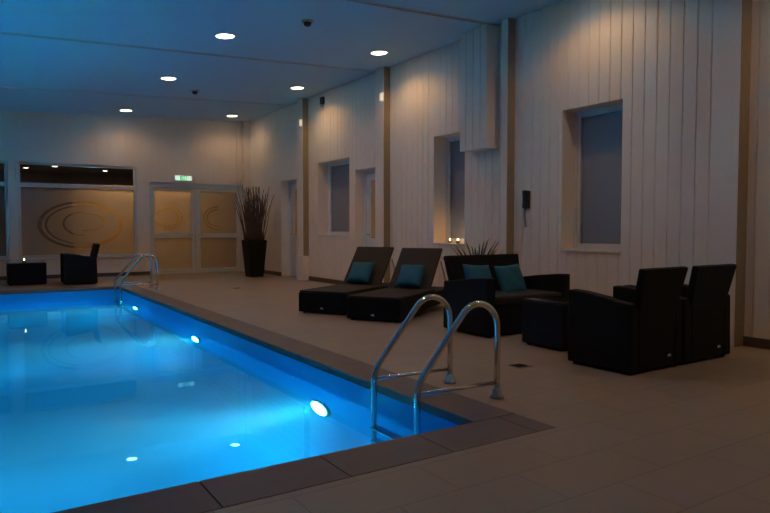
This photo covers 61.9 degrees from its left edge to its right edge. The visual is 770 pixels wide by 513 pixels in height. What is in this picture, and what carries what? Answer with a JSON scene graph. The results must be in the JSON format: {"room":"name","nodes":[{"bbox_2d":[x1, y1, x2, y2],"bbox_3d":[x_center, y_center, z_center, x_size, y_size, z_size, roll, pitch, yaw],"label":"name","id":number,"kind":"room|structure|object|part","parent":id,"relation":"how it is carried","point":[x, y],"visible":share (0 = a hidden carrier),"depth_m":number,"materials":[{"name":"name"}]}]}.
{"room":"spa","nodes":[
{"label":"spa","id":0,"kind":"room"},
{"bbox_2d":[0,170,132,247],"bbox_3d":[-12.280,-1.338,20.723,16.000,3.200,0.200,-2,3,-33],"label":"wall","id":1,"kind":"structure","parent":0,"point":[25,176],"depth_m":21.55,"materials":[{"name":"grey"}]},
{"bbox_2d":[0,163,132,174],"bbox_3d":[-10.347,-2.734,17.682,16.000,0.150,7.300,-2,3,-33],"label":"ceiling","id":2,"kind":"structure","parent":0,"point":[24,167],"depth_m":20.52,"materials":[{"name":"grey"}]},
{"bbox_2d":[0,110,241,275],"bbox_3d":[-9.397,-1.520,13.877,13.400,4.150,0.200,-2,3,-33],"label":"wall","id":3,"kind":"structure","parent":0,"point":[160,149],"depth_m":15.69,"materials":[{"name":"white paint"}]},
{"bbox_2d":[0,160,10,259],"bbox_3d":[-9.539,-1.003,13.723,2.630,2.230,0.160,-2,3,-33],"label":"window","id":4,"kind":"structure","parent":3,"relation":"in","point":[4,218],"depth_m":14.40,"materials":[{"name":"white paint"}]},
{"bbox_3d":[-9.560,-0.765,13.766,2.450,1.570,0.006,-2,3,-33],"label":"frosted pane","id":5,"kind":"part","parent":4,"relation":"part of","materials":[{"name":"glass"}]},
{"bbox_2d":[0,271,149,279],"bbox_3d":[-9.345,0.511,13.867,13.380,0.089,0.017,-2,3,-33],"label":"baseboard","id":6,"kind":"structure","parent":3,"relation":"attached to","point":[144,272],"depth_m":15.58,"materials":[{"name":"brown"}]},
{"bbox_2d":[17,161,138,259],"bbox_3d":[-7.228,-1.067,15.222,2.620,2.230,0.160,-2,3,-33],"label":"window","id":7,"kind":"structure","parent":3,"relation":"in","point":[34,199],"depth_m":15.21,"materials":[{"name":"beige glass"}]},
{"bbox_3d":[-7.248,-0.829,15.264,2.440,1.570,0.006,-2,3,-33],"label":"frosted pane","id":8,"kind":"part","parent":7,"relation":"part of","materials":[{"name":"beige glass"}]},
{"bbox_3d":[-7.206,0.033,15.235,2.620,0.030,0.080,-2,3,-33],"label":"sill","id":9,"kind":"part","parent":7,"relation":"part of","materials":[{"name":"white paint"}]},
{"bbox_2d":[174,175,191,180],"bbox_3d":[-5.168,-2.005,16.436,0.440,0.130,0.078,-2,3,-33],"label":"exit sign","id":10,"kind":"object","parent":3,"relation":"attached to","point":[176,177],"visible":1,"depth_m":16.39,"materials":[{"name":"white paint"}]},
{"bbox_2d":[149,182,242,274],"bbox_3d":[-4.895,-0.734,16.787,2.440,2.330,0.140,-2,3,-33],"label":"door","id":11,"kind":"structure","parent":3,"relation":"in","point":[191,247],"depth_m":16.75,"materials":[{"name":"white paint"}]},
{"bbox_3d":[-5.435,-1.139,16.435,0.925,1.090,0.006,-2,3,-33],"label":"pane","id":12,"kind":"part","parent":11,"relation":"part of","materials":[{"name":"beige glass"}]},
{"bbox_3d":[-5.435,-0.075,16.480,0.925,0.800,0.006,-2,3,-33],"label":"pane","id":13,"kind":"part","parent":11,"relation":"part of","materials":[{"name":"beige glass"}]},
{"bbox_3d":[-4.435,-1.167,17.083,0.979,1.090,0.006,-2,3,-33],"label":"pane","id":14,"kind":"part","parent":11,"relation":"part of","materials":[{"name":"beige glass"}]},
{"bbox_3d":[-4.435,-0.103,17.128,0.979,0.800,0.006,-2,3,-33],"label":"pane","id":15,"kind":"part","parent":11,"relation":"part of","materials":[{"name":"beige glass"}]},
{"bbox_2d":[236,121,240,181],"bbox_3d":[-3.932,-2.809,17.216,0.100,1.600,0.060,-2,3,-33],"label":"trim","id":16,"kind":"structure","parent":3,"relation":"attached to","point":[238,152],"depth_m":17.19,"materials":[{"name":"beige"}]},
{"bbox_2d":[72,184,218,247],"bbox_3d":[-5.249,-0.780,18.213,6.560,2.300,0.100,-2,3,-33],"label":"wall partition","id":17,"kind":"structure","parent":0,"point":[78,202],"depth_m":16.93,"materials":[{"name":"brown"}]},
{"bbox_2d":[0,289,457,432],"bbox_3d":[-4.947,1.743,6.694,6.500,1.645,11.120,-2,3,-33],"label":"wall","id":18,"kind":"structure","parent":0,"point":[402,413],"depth_m":6.16,"materials":[{"name":"blue tile"}]},
{"bbox_2d":[0,297,420,512],"bbox_3d":[-4.947,1.730,6.693,6.140,1.310,10.760,-2,3,-33],"label":"pool water","id":19,"kind":"object","parent":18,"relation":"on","point":[102,399],"visible":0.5,"depth_m":4.84,"materials":[{"name":"blue liquid"}]},
{"bbox_2d":[0,0,562,121],"bbox_3d":[-3.897,-3.055,5.512,14.000,1.067,20.100,-2,3,-33],"label":"ceiling","id":20,"kind":"structure","parent":0,"point":[96,57],"depth_m":9.74,"materials":[{"name":"grey"}]},
{"bbox_2d":[160,77,176,80],"bbox_3d":[-3.958,-3.253,11.739,0.298,0.021,0.299,-1,3,-27],"label":"recessed light","id":21,"kind":"object","parent":20,"relation":"in","point":[161,78],"visible":1,"depth_m":11.73,"materials":[{"name":"white paint"}]},
{"bbox_2d":[161,77,174,79],"bbox_3d":[-3.958,-3.255,11.739,0.250,0.004,0.250,-5,5,-33],"label":"diffuser","id":22,"kind":"object","parent":21,"relation":"attached to","point":[162,78],"depth_m":11.73,"materials":[{"name":"beige plastic"}]},
{"bbox_2d":[214,33,235,38],"bbox_3d":[-2.281,-3.142,9.158,0.298,0.021,0.299,-1,3,-27],"label":"recessed light","id":23,"kind":"object","parent":20,"relation":"in","point":[220,35],"visible":1,"depth_m":9.16,"materials":[{"name":"white paint"}]},
{"bbox_2d":[216,34,233,38],"bbox_3d":[-2.281,-3.144,9.158,0.250,0.004,0.250,-5,5,-33],"label":"diffuser","id":24,"kind":"object","parent":23,"relation":"attached to","point":[220,36],"depth_m":9.17,"materials":[{"name":"beige plastic"}]},
{"bbox_2d":[290,87,303,89],"bbox_3d":[-1.784,-3.423,13.049,0.298,0.021,0.299,-1,3,-27],"label":"recessed light","id":25,"kind":"object","parent":20,"relation":"in","point":[293,88],"visible":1,"depth_m":13.08,"materials":[{"name":"white paint"}]},
{"bbox_2d":[301,19,313,26],"bbox_3d":[-1.038,-3.116,8.583,0.168,0.079,0.168,-2,3,-33],"label":"smoke detector","id":26,"kind":"object","parent":20,"relation":"attached to","point":[307,22],"visible":1,"depth_m":8.54,"materials":[{"name":"black plastic"}]},
{"bbox_2d":[370,51,387,55],"bbox_3d":[-0.096,-3.312,10.451,0.298,0.021,0.299,-1,3,-27],"label":"recessed light","id":27,"kind":"object","parent":20,"relation":"in","point":[377,53],"visible":1,"depth_m":10.46,"materials":[{"name":"white paint"}]},
{"bbox_2d":[0,271,769,512],"bbox_3d":[-3.888,1.052,5.812,13.750,0.300,19.900,-2,3,-33],"label":"floor","id":28,"kind":"structure","parent":0,"point":[692,436],"depth_m":3.74,"materials":[{"name":"beige tile"}]},
{"bbox_2d":[6,261,46,285],"bbox_3d":[-7.462,0.350,13.364,0.700,0.456,0.550,-2,3,-33],"label":"side table","id":29,"kind":"object","parent":28,"relation":"on","point":[17,273],"visible":0.99,"depth_m":13.14,"materials":[{"name":"black wicker"}]},
{"bbox_3d":[-7.462,0.127,13.355,0.680,0.008,0.530,-2,3,-33],"label":"glass","id":30,"kind":"part","parent":29,"relation":"part of","materials":[{"name":"black glass"}]},
{"bbox_2d":[60,243,99,284],"bbox_3d":[-6.427,0.149,13.551,0.690,0.842,0.720,-2,3,-33],"label":"wicker armchair","id":31,"kind":"object","parent":28,"relation":"on","point":[74,268],"visible":1,"depth_m":13.26,"materials":[{"name":"black wicker"}]},
{"bbox_3d":[-6.622,0.233,13.791,0.620,0.614,0.110,-2,3,-33],"label":"armrest","id":32,"kind":"part","parent":31,"relation":"part of","materials":[{"name":"black wicker"}]},
{"bbox_3d":[-6.290,0.255,13.280,0.620,0.614,0.110,-2,3,-33],"label":"armrest","id":33,"kind":"part","parent":31,"relation":"part of","materials":[{"name":"black wicker"}]},
{"bbox_3d":[-6.216,-0.007,13.681,0.186,0.542,0.617,-2,3,-33],"label":"backrest","id":34,"kind":"part","parent":31,"relation":"part of","materials":[{"name":"black wicker"}]},
{"bbox_2d":[114,253,159,302],"bbox_3d":[-4.729,0.824,12.237,0.758,1.742,0.596,-2,3,-33],"label":"pool ladder","id":35,"kind":"object","parent":28,"relation":"on","point":[142,255],"visible":0.79,"depth_m":12.18,"materials":[{"name":"silver metal"}]},
{"bbox_2d":[235,185,273,276],"bbox_3d":[-3.144,-0.623,15.516,0.830,2.216,1.039,-2,3,-33],"label":"potted plant","id":36,"kind":"object","parent":28,"relation":"on","point":[254,245],"visible":1,"depth_m":15.38,"materials":[{"name":"black"}]},
{"bbox_3d":[-3.164,0.045,15.547,0.478,0.880,0.478,-2,3,-33],"label":"planter","id":37,"kind":"part","parent":36,"relation":"part of","materials":[{"name":"black"}]},
{"bbox_2d":[0,285,555,512],"bbox_3d":[-4.947,0.891,6.657,6.770,0.056,11.390,-2,3,-33],"label":"pool coping","id":38,"kind":"object","parent":28,"relation":"on","point":[479,423],"visible":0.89,"depth_m":3.52,"materials":[{"name":"tile"}]},
{"bbox_2d":[299,247,394,314],"bbox_3d":[-0.441,0.309,9.510,0.740,0.868,1.956,1,3,25],"label":"sun lounger","id":39,"kind":"object","parent":28,"relation":"on","point":[332,298],"visible":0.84,"depth_m":9.05,"materials":[{"name":"black wicker"}]},
{"bbox_2d":[346,262,375,282],"bbox_3d":[-0.369,0.241,9.803,0.390,0.300,0.270,1,3,25],"label":"throw cushion","id":40,"kind":"object","parent":39,"relation":"on","point":[360,271],"visible":1,"depth_m":9.74,"materials":[{"name":"teal fabric"}]},
{"bbox_3d":[-0.255,0.146,9.971,0.640,0.582,0.528,1,3,25],"label":"backrest","id":41,"kind":"part","parent":39,"relation":"part of","materials":[{"name":"grey wicker"}]},
{"bbox_2d":[347,248,445,322],"bbox_3d":[0.258,0.338,8.838,0.740,0.868,1.956,1,3,25],"label":"sun lounger","id":42,"kind":"object","parent":28,"relation":"on","point":[392,303],"visible":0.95,"depth_m":8.35,"materials":[{"name":"black wicker"}]},
{"bbox_2d":[395,264,426,286],"bbox_3d":[0.366,0.270,9.113,0.390,0.300,0.270,1,3,25],"label":"throw cushion","id":43,"kind":"object","parent":42,"relation":"on","point":[410,275],"visible":1,"depth_m":9.05,"materials":[{"name":"teal fabric"}]},
{"bbox_3d":[0.444,0.175,9.299,0.640,0.582,0.528,1,3,25],"label":"backrest","id":44,"kind":"part","parent":42,"relation":"part of","materials":[{"name":"grey wicker"}]},
{"bbox_2d":[371,294,503,434],"bbox_3d":[0.347,1.158,4.421,0.758,1.742,0.606,-2,3,-33],"label":"pool ladder","id":45,"kind":"object","parent":28,"relation":"on","point":[452,327],"visible":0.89,"depth_m":4.35,"materials":[{"name":"silver metal"}]},
{"bbox_3d":[0.205,1.149,4.633,0.711,1.742,0.041,-2,3,-33],"label":"handrail","id":46,"kind":"part","parent":45,"relation":"part of","materials":[{"name":"silver metal"}]},
{"bbox_3d":[0.483,1.168,4.206,0.711,1.742,0.041,-2,3,-33],"label":"handrail","id":47,"kind":"part","parent":45,"relation":"part of","materials":[{"name":"silver metal"}]},
{"bbox_2d":[440,237,516,257],"bbox_3d":[1.212,0.268,8.440,1.182,1.043,0.852,1,3,18],"label":"potted plant","id":48,"kind":"object","parent":28,"relation":"on","point":[485,247],"visible":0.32,"depth_m":8.56,"materials":[{"name":"green plant"}]},
{"bbox_2d":[443,254,569,337],"bbox_3d":[1.379,0.413,7.398,1.260,0.842,0.830,-2,3,-33],"label":"wicker sofa","id":49,"kind":"object","parent":28,"relation":"on","point":[459,291],"visible":0.67,"depth_m":7.10,"materials":[{"name":"black wicker"}]},
{"bbox_3d":[0.915,0.521,7.060,0.110,0.614,0.760,-2,3,-33],"label":"armrest","id":50,"kind":"part","parent":49,"relation":"part of","materials":[{"name":"black wicker"}]},
{"bbox_2d":[462,264,491,278],"bbox_3d":[1.066,0.269,7.266,0.402,0.380,0.211,-1,3,-28],"label":"throw cushion","id":51,"kind":"object","parent":49,"relation":"on","point":[470,271],"visible":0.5,"depth_m":7.23,"materials":[{"name":"teal fabric"}]},
{"bbox_3d":[1.203,0.251,7.661,1.157,0.542,0.186,-2,3,-33],"label":"backrest","id":52,"kind":"part","parent":49,"relation":"part of","materials":[{"name":"black wicker"}]},
{"bbox_3d":[1.395,0.660,7.383,1.040,0.310,0.710,-2,3,-33],"label":"seat","id":53,"kind":"part","parent":49,"relation":"part of","materials":[{"name":"black wicker"}]},
{"bbox_2d":[493,264,526,291],"bbox_3d":[1.477,0.278,7.534,0.398,0.374,0.215,-2,3,-34],"label":"throw cushion","id":54,"kind":"object","parent":49,"relation":"on","point":[510,278],"visible":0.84,"depth_m":7.47,"materials":[{"name":"teal fabric"}]},
{"bbox_2d":[495,289,560,297],"bbox_3d":[1.648,0.449,7.461,0.508,0.095,0.620,-2,3,-33],"label":"seat cushion","id":55,"kind":"object","parent":49,"relation":"on","point":[532,293],"depth_m":7.29,"materials":[{"name":"black fabric"}]},
{"bbox_3d":[1.880,0.494,7.685,0.110,0.614,0.760,-2,3,-33],"label":"armrest","id":56,"kind":"part","parent":49,"relation":"part of","materials":[{"name":"black wicker"}]},
{"bbox_2d":[507,363,532,368],"bbox_3d":[1.131,0.917,5.392,0.150,0.006,0.150,-2,3,-33],"label":"floor drain","id":57,"kind":"object","parent":28,"relation":"on","point":[518,365],"visible":1,"depth_m":5.39,"materials":[{"name":"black metal"}]},
{"bbox_2d":[522,295,612,350],"bbox_3d":[1.910,0.646,6.459,0.950,0.456,0.530,-2,3,-33],"label":"coffee table","id":58,"kind":"object","parent":28,"relation":"on","point":[544,319],"visible":0.51,"depth_m":6.17,"materials":[{"name":"black wicker"}]},
{"bbox_3d":[1.910,0.422,6.449,0.930,0.008,0.510,-2,3,-33],"label":"glass","id":59,"kind":"part","parent":58,"relation":"part of","materials":[{"name":"black glass"}]},
{"bbox_2d":[568,266,687,374],"bbox_3d":[2.056,0.497,5.420,0.720,0.842,0.690,-2,3,-34],"label":"wicker armchair","id":60,"kind":"object","parent":28,"relation":"on","point":[637,329],"visible":1,"depth_m":5.20,"materials":[{"name":"black wicker"}]},
{"bbox_3d":[1.785,0.597,5.280,0.110,0.614,0.620,-2,3,-34],"label":"armrest","id":61,"kind":"part","parent":60,"relation":"part of","materials":[{"name":"black wicker"}]},
{"bbox_3d":[2.288,0.583,5.625,0.110,0.614,0.620,-2,3,-34],"label":"armrest","id":62,"kind":"part","parent":60,"relation":"part of","materials":[{"name":"black wicker"}]},
{"bbox_3d":[2.196,0.667,5.223,0.500,0.480,0.045,-2,3,-34],"label":"panel","id":63,"kind":"part","parent":60,"relation":"part of","materials":[{"name":"black wicker"}]},
{"bbox_3d":[2.199,0.356,5.206,0.617,0.542,0.186,-2,3,-34],"label":"backrest","id":64,"kind":"part","parent":60,"relation":"part of","materials":[{"name":"black wicker"}]},
{"bbox_2d":[624,264,736,363],"bbox_3d":[2.672,0.480,5.819,0.720,0.842,0.690,-2,3,-33],"label":"wicker armchair","id":65,"kind":"object","parent":28,"relation":"on","point":[706,298],"visible":0.62,"depth_m":5.55,"materials":[{"name":"black wicker"}]},
{"bbox_3d":[2.397,0.580,5.686,0.110,0.614,0.620,-2,3,-33],"label":"armrest","id":66,"kind":"part","parent":65,"relation":"part of","materials":[{"name":"black wicker"}]},
{"bbox_3d":[2.909,0.566,6.018,0.110,0.614,0.620,-2,3,-33],"label":"armrest","id":67,"kind":"part","parent":65,"relation":"part of","materials":[{"name":"black wicker"}]},
{"bbox_3d":[2.807,0.650,5.618,0.500,0.480,0.045,-2,3,-33],"label":"panel","id":68,"kind":"part","parent":65,"relation":"part of","materials":[{"name":"black wicker"}]},
{"bbox_3d":[2.809,0.339,5.602,0.617,0.542,0.186,-2,3,-33],"label":"backrest","id":69,"kind":"part","parent":65,"relation":"part of","materials":[{"name":"black wicker"}]},
{"bbox_2d":[249,0,769,339],"bbox_3d":[1.774,-1.323,9.269,0.320,4.150,19.700,-2,3,-33],"label":"wall","id":70,"kind":"structure","parent":0,"point":[652,58],"depth_m":8.29,"materials":[{"name":"white wood"}]},
{"bbox_2d":[242,121,249,271],"bbox_3d":[-3.745,-1.608,17.329,0.160,4.030,0.160,-2,3,-33],"label":"trim","id":71,"kind":"structure","parent":70,"relation":"attached to","point":[245,124],"depth_m":17.23,"materials":[{"name":"beige"}]},
{"bbox_2d":[289,180,296,275],"bbox_3d":[-2.091,-0.664,15.378,0.130,2.310,0.900,-2,3,-33],"label":"door","id":72,"kind":"structure","parent":70,"relation":"in","point":[292,184],"depth_m":15.59,"materials":[{"name":"white paint"}]},
{"bbox_3d":[-2.119,-1.047,15.438,0.006,1.130,0.260,-2,3,-33],"label":"pane","id":73,"kind":"part","parent":72,"relation":"part of","materials":[{"name":"brown"}]},
{"bbox_2d":[296,98,308,280],"bbox_3d":[-1.855,-1.486,14.410,0.170,4.037,0.320,-2,3,-33],"label":"trim","id":74,"kind":"structure","parent":70,"relation":"attached to","point":[302,259],"depth_m":14.33,"materials":[{"name":"beige"}]},
{"bbox_3d":[-1.856,0.255,14.484,0.169,0.550,0.320,-2,3,-33],"label":"casing","id":75,"kind":"part","parent":74,"relation":"part of","materials":[{"name":"beige wood"}]},
{"bbox_3d":[-1.763,-1.481,14.300,0.133,4.035,0.010,-2,3,-33],"label":"panel","id":76,"kind":"part","parent":74,"relation":"part of","materials":[{"name":"beige paint"}]},
{"bbox_2d":[320,97,323,106],"bbox_3d":[-1.345,-3.279,13.638,0.090,0.215,0.140,-2,3,-33],"label":"speaker","id":77,"kind":"object","parent":70,"relation":"attached to","point":[321,98],"visible":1,"depth_m":13.61,"materials":[{"name":"black plastic"}]},
{"bbox_2d":[318,160,348,236],"bbox_3d":[-0.954,-1.212,13.467,0.328,1.590,1.360,-2,3,-33],"label":"window","id":78,"kind":"structure","parent":70,"relation":"in","point":[338,172],"depth_m":13.80,"materials":[{"name":"white paint"}]},
{"bbox_3d":[-0.978,-0.433,13.486,0.272,0.031,1.360,-2,3,-33],"label":"sill","id":79,"kind":"part","parent":78,"relation":"part of","materials":[{"name":"white paint"}]},
{"bbox_3d":[-0.869,-1.230,13.522,0.012,1.560,1.360,-2,3,-33],"label":"casing","id":80,"kind":"part","parent":78,"relation":"part of","materials":[{"name":"white paint"}]},
{"bbox_2d":[332,164,348,231],"bbox_3d":[-0.819,-1.231,13.554,0.006,1.520,1.320,-2,3,-33],"label":"blind","id":81,"kind":"object","parent":78,"relation":"attached to","point":[340,172],"depth_m":13.75,"materials":[{"name":"grey"}]},
{"bbox_2d":[364,169,374,246],"bbox_3d":[-0.161,-0.536,12.407,0.130,2.310,0.870,-2,3,-33],"label":"door","id":82,"kind":"structure","parent":70,"relation":"in","point":[369,175],"depth_m":12.60,"materials":[{"name":"white paint"}]},
{"bbox_3d":[-0.198,-0.920,12.480,0.006,1.130,0.260,-2,3,-33],"label":"pane","id":83,"kind":"part","parent":82,"relation":"part of","materials":[{"name":"brown"}]},
{"bbox_2d":[380,92,383,101],"bbox_3d":[-0.061,-2.842,11.437,0.050,0.170,0.090,-2,3,-33],"label":"wall lamp","id":84,"kind":"object","parent":70,"relation":"attached to","point":[382,93],"visible":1,"depth_m":11.41,"materials":[{"name":"white paint"}]},
{"bbox_2d":[375,67,389,282],"bbox_3d":[-0.044,-1.368,11.649,0.140,4.037,0.288,-2,3,-33],"label":"trim","id":85,"kind":"structure","parent":70,"relation":"attached to","point":[382,75],"depth_m":11.55,"materials":[{"name":"beige"}]},
{"bbox_3d":[0.034,-1.362,11.534,0.133,4.035,0.010,-2,3,-33],"label":"panel","id":86,"kind":"part","parent":85,"relation":"part of","materials":[{"name":"beige paint"}]},
{"bbox_2d":[433,135,464,245],"bbox_3d":[1.136,-1.060,10.250,0.328,1.760,0.780,-2,3,-33],"label":"window","id":87,"kind":"structure","parent":70,"relation":"in","point":[455,159],"depth_m":10.51,"materials":[{"name":"white paint"}]},
{"bbox_3d":[1.113,-0.195,10.272,0.272,0.031,0.780,-2,3,-33],"label":"sill","id":88,"kind":"part","parent":87,"relation":"part of","materials":[{"name":"white paint"}]},
{"bbox_3d":[1.222,-1.077,10.305,0.012,1.730,0.780,-2,3,-33],"label":"casing","id":89,"kind":"part","parent":87,"relation":"part of","materials":[{"name":"white paint"}]},
{"bbox_2d":[451,141,464,238],"bbox_3d":[1.271,-1.078,10.337,0.006,1.690,0.740,-2,3,-33],"label":"blind","id":90,"kind":"object","parent":87,"relation":"attached to","point":[457,157],"depth_m":10.47,"materials":[{"name":"grey fabric"}]},
{"bbox_2d":[460,24,499,152],"bbox_3d":[1.371,-2.412,9.330,0.240,1.720,0.580,-2,3,-33],"label":"wall box","id":91,"kind":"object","parent":70,"relation":"attached to","point":[480,46],"depth_m":9.16,"materials":[{"name":"white wood"}]},
{"bbox_2d":[500,18,515,253],"bbox_3d":[1.706,-1.253,8.954,0.140,4.037,0.138,-2,3,-33],"label":"trim","id":92,"kind":"structure","parent":70,"relation":"attached to","point":[508,25],"depth_m":8.89,"materials":[{"name":"beige wood"}]},
{"bbox_3d":[1.743,-1.250,8.902,0.133,4.035,0.010,-2,3,-33],"label":"panel","id":93,"kind":"part","parent":92,"relation":"part of","materials":[{"name":"beige paint"}]},
{"bbox_2d":[264,270,769,349],"bbox_3d":[1.632,0.706,9.264,0.017,0.094,19.700,-2,3,-33],"label":"baseboard","id":94,"kind":"structure","parent":70,"relation":"attached to","point":[747,341],"depth_m":6.31,"materials":[{"name":"brown wood"}]},
{"bbox_2d":[522,190,529,226],"bbox_3d":[1.911,-0.647,8.730,0.068,0.504,0.120,-2,3,-33],"label":"wall phone","id":95,"kind":"object","parent":70,"relation":"attached to","point":[525,194],"visible":1,"depth_m":8.70,"materials":[{"name":"black plastic"}]},
{"bbox_2d":[560,104,622,253],"bbox_3d":[2.638,-0.951,7.937,0.328,1.800,0.900,-2,3,-33],"label":"window","id":96,"kind":"structure","parent":70,"relation":"in","point":[598,132],"depth_m":8.11,"materials":[{"name":"white paint"}]},
{"bbox_3d":[2.615,-0.066,7.960,0.272,0.031,0.900,-2,3,-33],"label":"sill","id":97,"kind":"part","parent":96,"relation":"part of","materials":[{"name":"white paint"}]},
{"bbox_2d":[582,111,622,243],"bbox_3d":[2.773,-0.969,8.024,0.006,1.730,0.860,-2,3,-33],"label":"blind","id":98,"kind":"object","parent":96,"relation":"attached to","point":[601,133],"depth_m":8.08,"materials":[{"name":"grey fabric"}]},
{"bbox_2d":[708,0,751,346],"bbox_3d":[3.394,-1.139,6.327,0.170,4.035,0.288,-2,3,-33],"label":"pillar","id":99,"kind":"structure","parent":70,"relation":"attached to","point":[732,19],"depth_m":6.25,"materials":[{"name":"beige paint"}]},
{"bbox_3d":[3.472,-1.134,6.212,0.163,4.033,0.010,-2,3,-33],"label":"panel","id":100,"kind":"part","parent":99,"relation":"part of","materials":[{"name":"beige paint"}]}
]}

